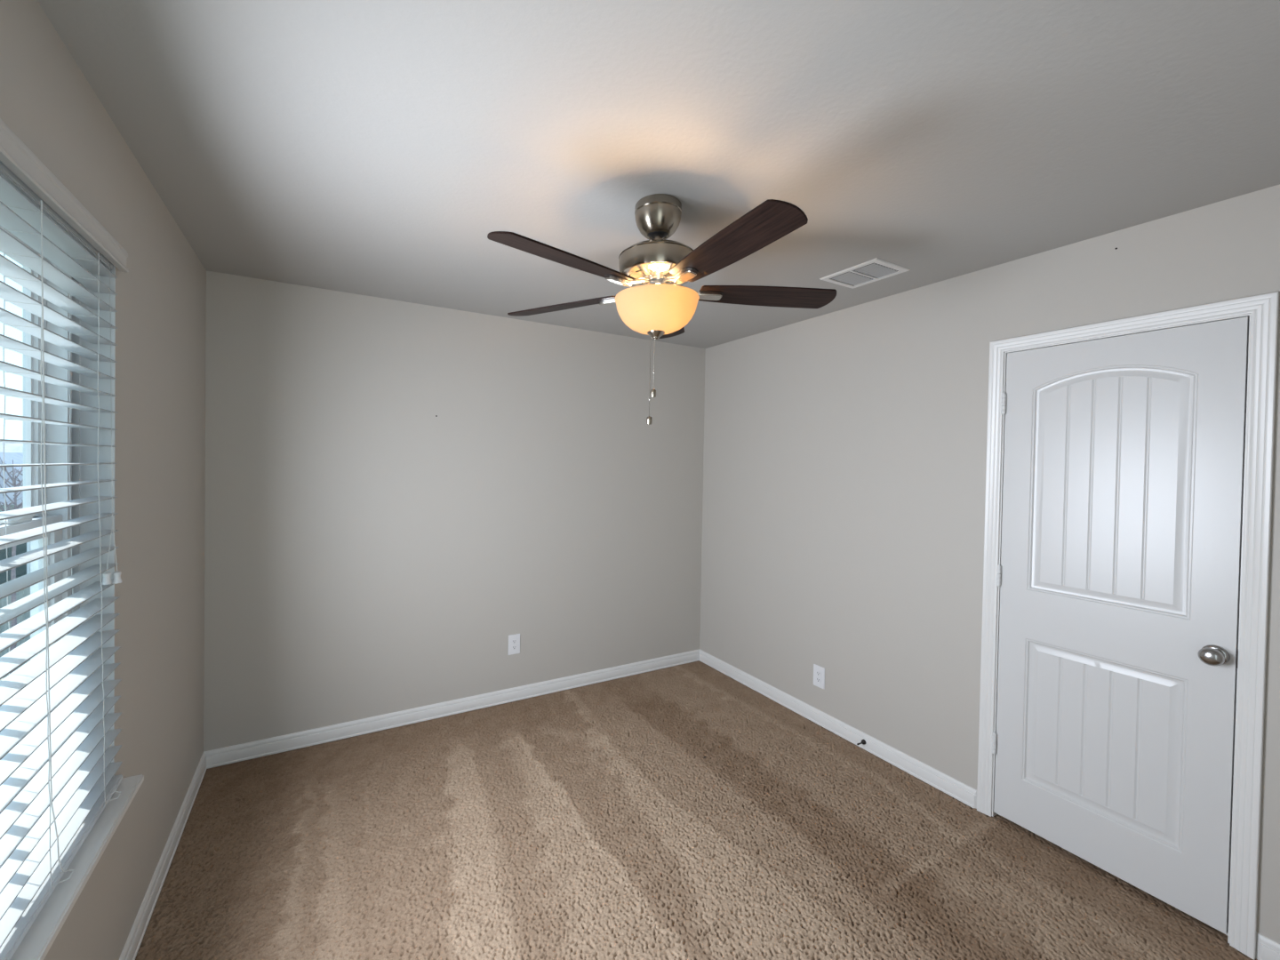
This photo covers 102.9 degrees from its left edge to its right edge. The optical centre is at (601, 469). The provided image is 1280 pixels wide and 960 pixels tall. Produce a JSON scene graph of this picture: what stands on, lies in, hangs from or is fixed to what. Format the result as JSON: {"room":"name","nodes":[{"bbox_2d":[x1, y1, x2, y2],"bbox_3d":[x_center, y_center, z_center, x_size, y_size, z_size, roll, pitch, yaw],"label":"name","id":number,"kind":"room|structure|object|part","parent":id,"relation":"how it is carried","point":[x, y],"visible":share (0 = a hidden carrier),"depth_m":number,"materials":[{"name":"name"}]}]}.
{"room":"empty bedroom","nodes":[
{"label":"empty bedroom","id":0,"kind":"room"},
{"bbox_2d":[0,0,206,959],"bbox_3d":[-1.115,0.313,0.825,0.145,2.490,3.720,0,1,-29],"label":"wall","id":1,"kind":"structure","parent":0,"point":[46,100],"depth_m":1.61,"materials":[{"name":"grey paint"}]},
{"bbox_2d":[0,202,143,959],"bbox_3d":[-1.176,0.165,1.006,0.196,1.491,0.942,0,1,-29],"label":"window","id":2,"kind":"structure","parent":1,"relation":"in","point":[40,937],"depth_m":1.30,"materials":[{"name":"white plastic"}]},
{"bbox_3d":[-1.241,-0.185,0.962,0.026,0.696,0.730,0,1,-29],"label":"sash","id":3,"kind":"part","parent":2,"relation":"part of","materials":[{"name":"white plastic"}]},
{"bbox_3d":[-1.227,0.487,0.985,0.027,0.734,0.730,0,1,-29],"label":"sash","id":4,"kind":"part","parent":2,"relation":"part of","materials":[{"name":"white plastic"}]},
{"bbox_3d":[-1.232,0.165,0.975,0.068,1.491,0.890,0,1,-29],"label":"frame","id":5,"kind":"part","parent":2,"relation":"part of","materials":[{"name":"white plastic"}]},
{"bbox_2d":[0,118,128,959],"bbox_3d":[-1.145,0.135,1.021,0.088,1.488,0.938,0,1,-29],"label":"window blind","id":6,"kind":"object","parent":2,"relation":"attached to","point":[57,778],"visible":1,"depth_m":1.08,"materials":[{"name":"white plastic"}]},
{"bbox_3d":[-1.154,0.164,1.023,0.071,1.411,0.002,0,1,-29],"label":"ladder cord","id":7,"kind":"part","parent":6,"relation":"part of","materials":[{"name":"white fabric"}]},
{"bbox_3d":[-1.128,0.162,1.062,0.024,1.408,0.060,1,1,-2],"label":"lift cord","id":8,"kind":"part","parent":6,"relation":"part of","materials":[{"name":"white fabric"}]},
{"bbox_3d":[-1.157,0.870,1.032,0.052,0.017,0.878,0,1,-29],"label":"rail","id":9,"kind":"part","parent":6,"relation":"part of","materials":[{"name":"white plastic"}]},
{"bbox_3d":[-1.296,0.158,1.282,0.071,1.411,0.002,0,1,-29],"label":"ladder cord","id":10,"kind":"part","parent":6,"relation":"part of","materials":[{"name":"white fabric"}]},
{"bbox_3d":[-1.303,-0.140,1.347,0.009,0.818,0.039,0,1,-38],"label":"pull cord","id":11,"kind":"part","parent":6,"relation":"part of","materials":[{"name":"white plastic"}]},
{"bbox_3d":[-1.302,-0.139,1.358,0.031,0.820,0.005,1,1,14],"label":"pull cord","id":12,"kind":"part","parent":6,"relation":"part of","materials":[{"name":"white plastic"}]},
{"bbox_3d":[-1.158,0.900,1.033,0.128,0.022,0.942,0,1,-29],"label":"sill","id":13,"kind":"part","parent":2,"relation":"part of","materials":[{"name":"white paint"}]},
{"bbox_2d":[119,752,207,959],"bbox_3d":[-1.064,1.467,0.881,0.016,0.082,3.720,0,1,-29],"label":"baseboard","id":14,"kind":"structure","parent":1,"relation":"attached to","point":[132,944],"depth_m":1.82,"materials":[{"name":"white paint"}]},
{"bbox_2d":[203,270,705,751],"bbox_3d":[-0.660,0.285,3.263,3.475,2.490,0.120,0,1,-29],"label":"wall","id":15,"kind":"structure","parent":0,"point":[369,552],"depth_m":2.99,"materials":[{"name":"grey paint"}]},
{"bbox_2d":[203,648,699,768],"bbox_3d":[-0.594,1.440,3.250,3.115,0.082,0.016,0,1,-29],"label":"baseboard","id":16,"kind":"structure","parent":15,"relation":"attached to","point":[216,757],"depth_m":3.00,"materials":[{"name":"white paint"}]},
{"bbox_2d":[508,633,519,655],"bbox_3d":[-0.562,1.119,3.264,0.080,0.127,0.008,0,1,-29],"label":"wall outlet","id":17,"kind":"object","parent":15,"relation":"attached to","point":[514,640],"visible":1,"depth_m":3.26,"materials":[{"name":"white plastic"}]},
{"bbox_2d":[37,0,1279,348],"bbox_3d":[0.283,-0.980,1.561,3.475,0.120,3.960,0,1,-29],"label":"ceiling","id":18,"kind":"structure","parent":0,"point":[368,148],"depth_m":1.36,"materials":[{"name":"grey paint"}]},
{"bbox_2d":[487,193,836,424],"bbox_3d":[0.196,-0.541,1.742,1.240,0.766,1.216,0,1,-29],"label":"ceiling fan","id":19,"kind":"object","parent":18,"relation":"hanging from","point":[658,306],"visible":1,"depth_m":1.67,"materials":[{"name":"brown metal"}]},
{"bbox_3d":[-0.106,-0.629,1.516,0.500,0.006,0.130,0,13,-42],"label":"blade","id":20,"kind":"part","parent":19,"relation":"part of","materials":[{"name":"brown wood"}]},
{"bbox_3d":[-0.153,-0.636,1.984,0.500,0.006,0.130,1,13,30],"label":"blade","id":21,"kind":"part","parent":19,"relation":"part of","materials":[{"name":"brown wood"}]},
{"bbox_3d":[0.173,-0.332,1.791,0.011,0.287,0.005,1,1,7],"label":"pull chain","id":22,"kind":"part","parent":19,"relation":"part of","materials":[{"name":"silver metal"}]},
{"bbox_3d":[0.184,-0.377,1.795,0.005,0.186,0.008,0,1,-29],"label":"pull chain","id":23,"kind":"part","parent":19,"relation":"part of","materials":[{"name":"silver metal"}]},
{"bbox_3d":[0.193,-0.670,1.782,0.254,0.019,0.254,0,1,-29],"label":"motor plate","id":24,"kind":"part","parent":19,"relation":"part of","materials":[{"name":"silver metal"}]},
{"bbox_3d":[0.191,-0.542,1.784,0.294,0.120,0.294,0,1,-29],"label":"lamp shade","id":25,"kind":"part","parent":19,"relation":"part of","materials":[{"name":"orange glass"}]},
{"bbox_3d":[0.277,-0.632,2.174,0.130,0.006,0.500,-11,-2,12],"label":"blade","id":26,"kind":"part","parent":19,"relation":"part of","materials":[{"name":"brown wood"}]},
{"bbox_3d":[0.353,-0.620,1.417,0.130,0.006,0.500,14,-4,-23],"label":"blade","id":27,"kind":"part","parent":19,"relation":"part of","materials":[{"name":"brown wood"}]},
{"bbox_3d":[0.590,-0.622,1.823,0.500,0.006,0.130,1,-11,-6],"label":"blade","id":28,"kind":"part","parent":19,"relation":"part of","materials":[{"name":"brown wood"}]},
{"bbox_2d":[819,257,910,288],"bbox_3d":[1.223,-0.913,2.378,0.247,0.007,0.287,0,1,-29],"label":"ceiling vent","id":29,"kind":"object","parent":18,"relation":"in","point":[875,269],"visible":1,"depth_m":2.36,"materials":[{"name":"white metal"}]},
{"bbox_2d":[135,660,1255,959],"bbox_3d":[0.356,1.530,1.660,3.255,0.021,3.720,0,1,-29],"label":"floor","id":30,"kind":"structure","parent":0,"point":[593,821],"depth_m":2.00,"materials":[{"name":"carpet"}]},
{"bbox_2d":[699,184,1279,959],"bbox_3d":[1.733,0.337,2.386,0.120,2.490,3.720,0,1,-29],"label":"wall","id":31,"kind":"structure","parent":0,"point":[844,451],"depth_m":2.60,"materials":[{"name":"grey paint"}]},
{"bbox_2d":[813,664,824,689],"bbox_3d":[1.295,1.234,3.038,0.008,0.127,0.080,0,1,-29],"label":"wall outlet","id":32,"kind":"object","parent":31,"relation":"attached to","point":[819,672],"visible":1,"depth_m":3.04,"materials":[{"name":"white plastic"}]},
{"bbox_2d":[699,648,976,808],"bbox_3d":[1.229,1.472,3.148,0.016,0.082,1.945,0,1,-29],"label":"baseboard","id":33,"kind":"structure","parent":31,"relation":"attached to","point":[967,795],"depth_m":2.82,"materials":[{"name":"white paint"}]},
{"bbox_2d":[856,739,866,744],"bbox_3d":[1.404,1.481,2.760,0.056,0.025,0.025,0,1,-29],"label":"door stop","id":34,"kind":"object","parent":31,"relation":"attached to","point":[863,741],"visible":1,"depth_m":2.76,"materials":[{"name":"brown metal"}]},
{"bbox_2d":[992,313,1251,943],"bbox_3d":[1.931,0.510,1.956,0.184,2.064,0.702,0,1,-29],"label":"door","id":35,"kind":"structure","parent":31,"relation":"in","point":[1119,572],"depth_m":1.88,"materials":[{"name":"white paint"}]},
{"bbox_3d":[2.012,0.614,1.677,0.060,0.058,0.058,0,1,-29],"label":"knob","id":36,"kind":"part","parent":35,"relation":"part of","materials":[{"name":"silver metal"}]},
{"bbox_3d":[2.076,0.615,1.660,0.032,0.058,0.004,0,1,-29],"label":"strike plate","id":37,"kind":"part","parent":35,"relation":"part of","materials":[{"name":"silver metal"}]},
{"bbox_2d":[976,291,1279,959],"bbox_3d":[1.899,0.490,1.939,0.017,2.103,0.780,0,1,-29],"label":"door frame","id":38,"kind":"structure","parent":31,"relation":"attached to","point":[1264,308],"depth_m":1.63,"materials":[{"name":"white paint"}]},
{"bbox_2d":[1256,932,1279,959],"bbox_3d":[2.309,1.518,1.175,0.016,0.082,0.995,0,1,-29],"label":"baseboard","id":39,"kind":"structure","parent":31,"relation":"attached to","point":[1267,948],"depth_m":1.59,"materials":[{"name":"white paint"}]},
{"label":"outside","id":40,"kind":"structure","parent":0,"visible":0},
{"bbox_3d":[-34.186,4.151,-1.469,59.700,0.300,110.000,0,1,-29],"label":"ground","id":41,"kind":"structure","parent":40,"visible":0},
{"bbox_2d":[0,457,23,673],"bbox_3d":[-11.503,1.961,9.878,1.128,4.492,1.197,0,1,-29],"label":"bare tree","id":42,"kind":"object","parent":41,"relation":"on","point":[20,505],"visible":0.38,"depth_m":9.83,"materials":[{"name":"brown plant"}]},
{"bbox_2d":[0,440,30,584],"bbox_3d":[-19.647,1.523,15.012,12.900,4.950,10.250,0,1,-29],"label":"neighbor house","id":43,"kind":"structure","parent":41,"relation":"on","point":[14,452],"depth_m":12.34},
{"bbox_2d":[0,586,30,678],"bbox_3d":[-14.512,3.204,8.735,14.000,1.840,0.060,0,1,-29],"label":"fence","id":44,"kind":"object","parent":41,"relation":"on","point":[23,593],"visible":0.02,"depth_m":10.22,"materials":[{"name":"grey wood"}]}
]}

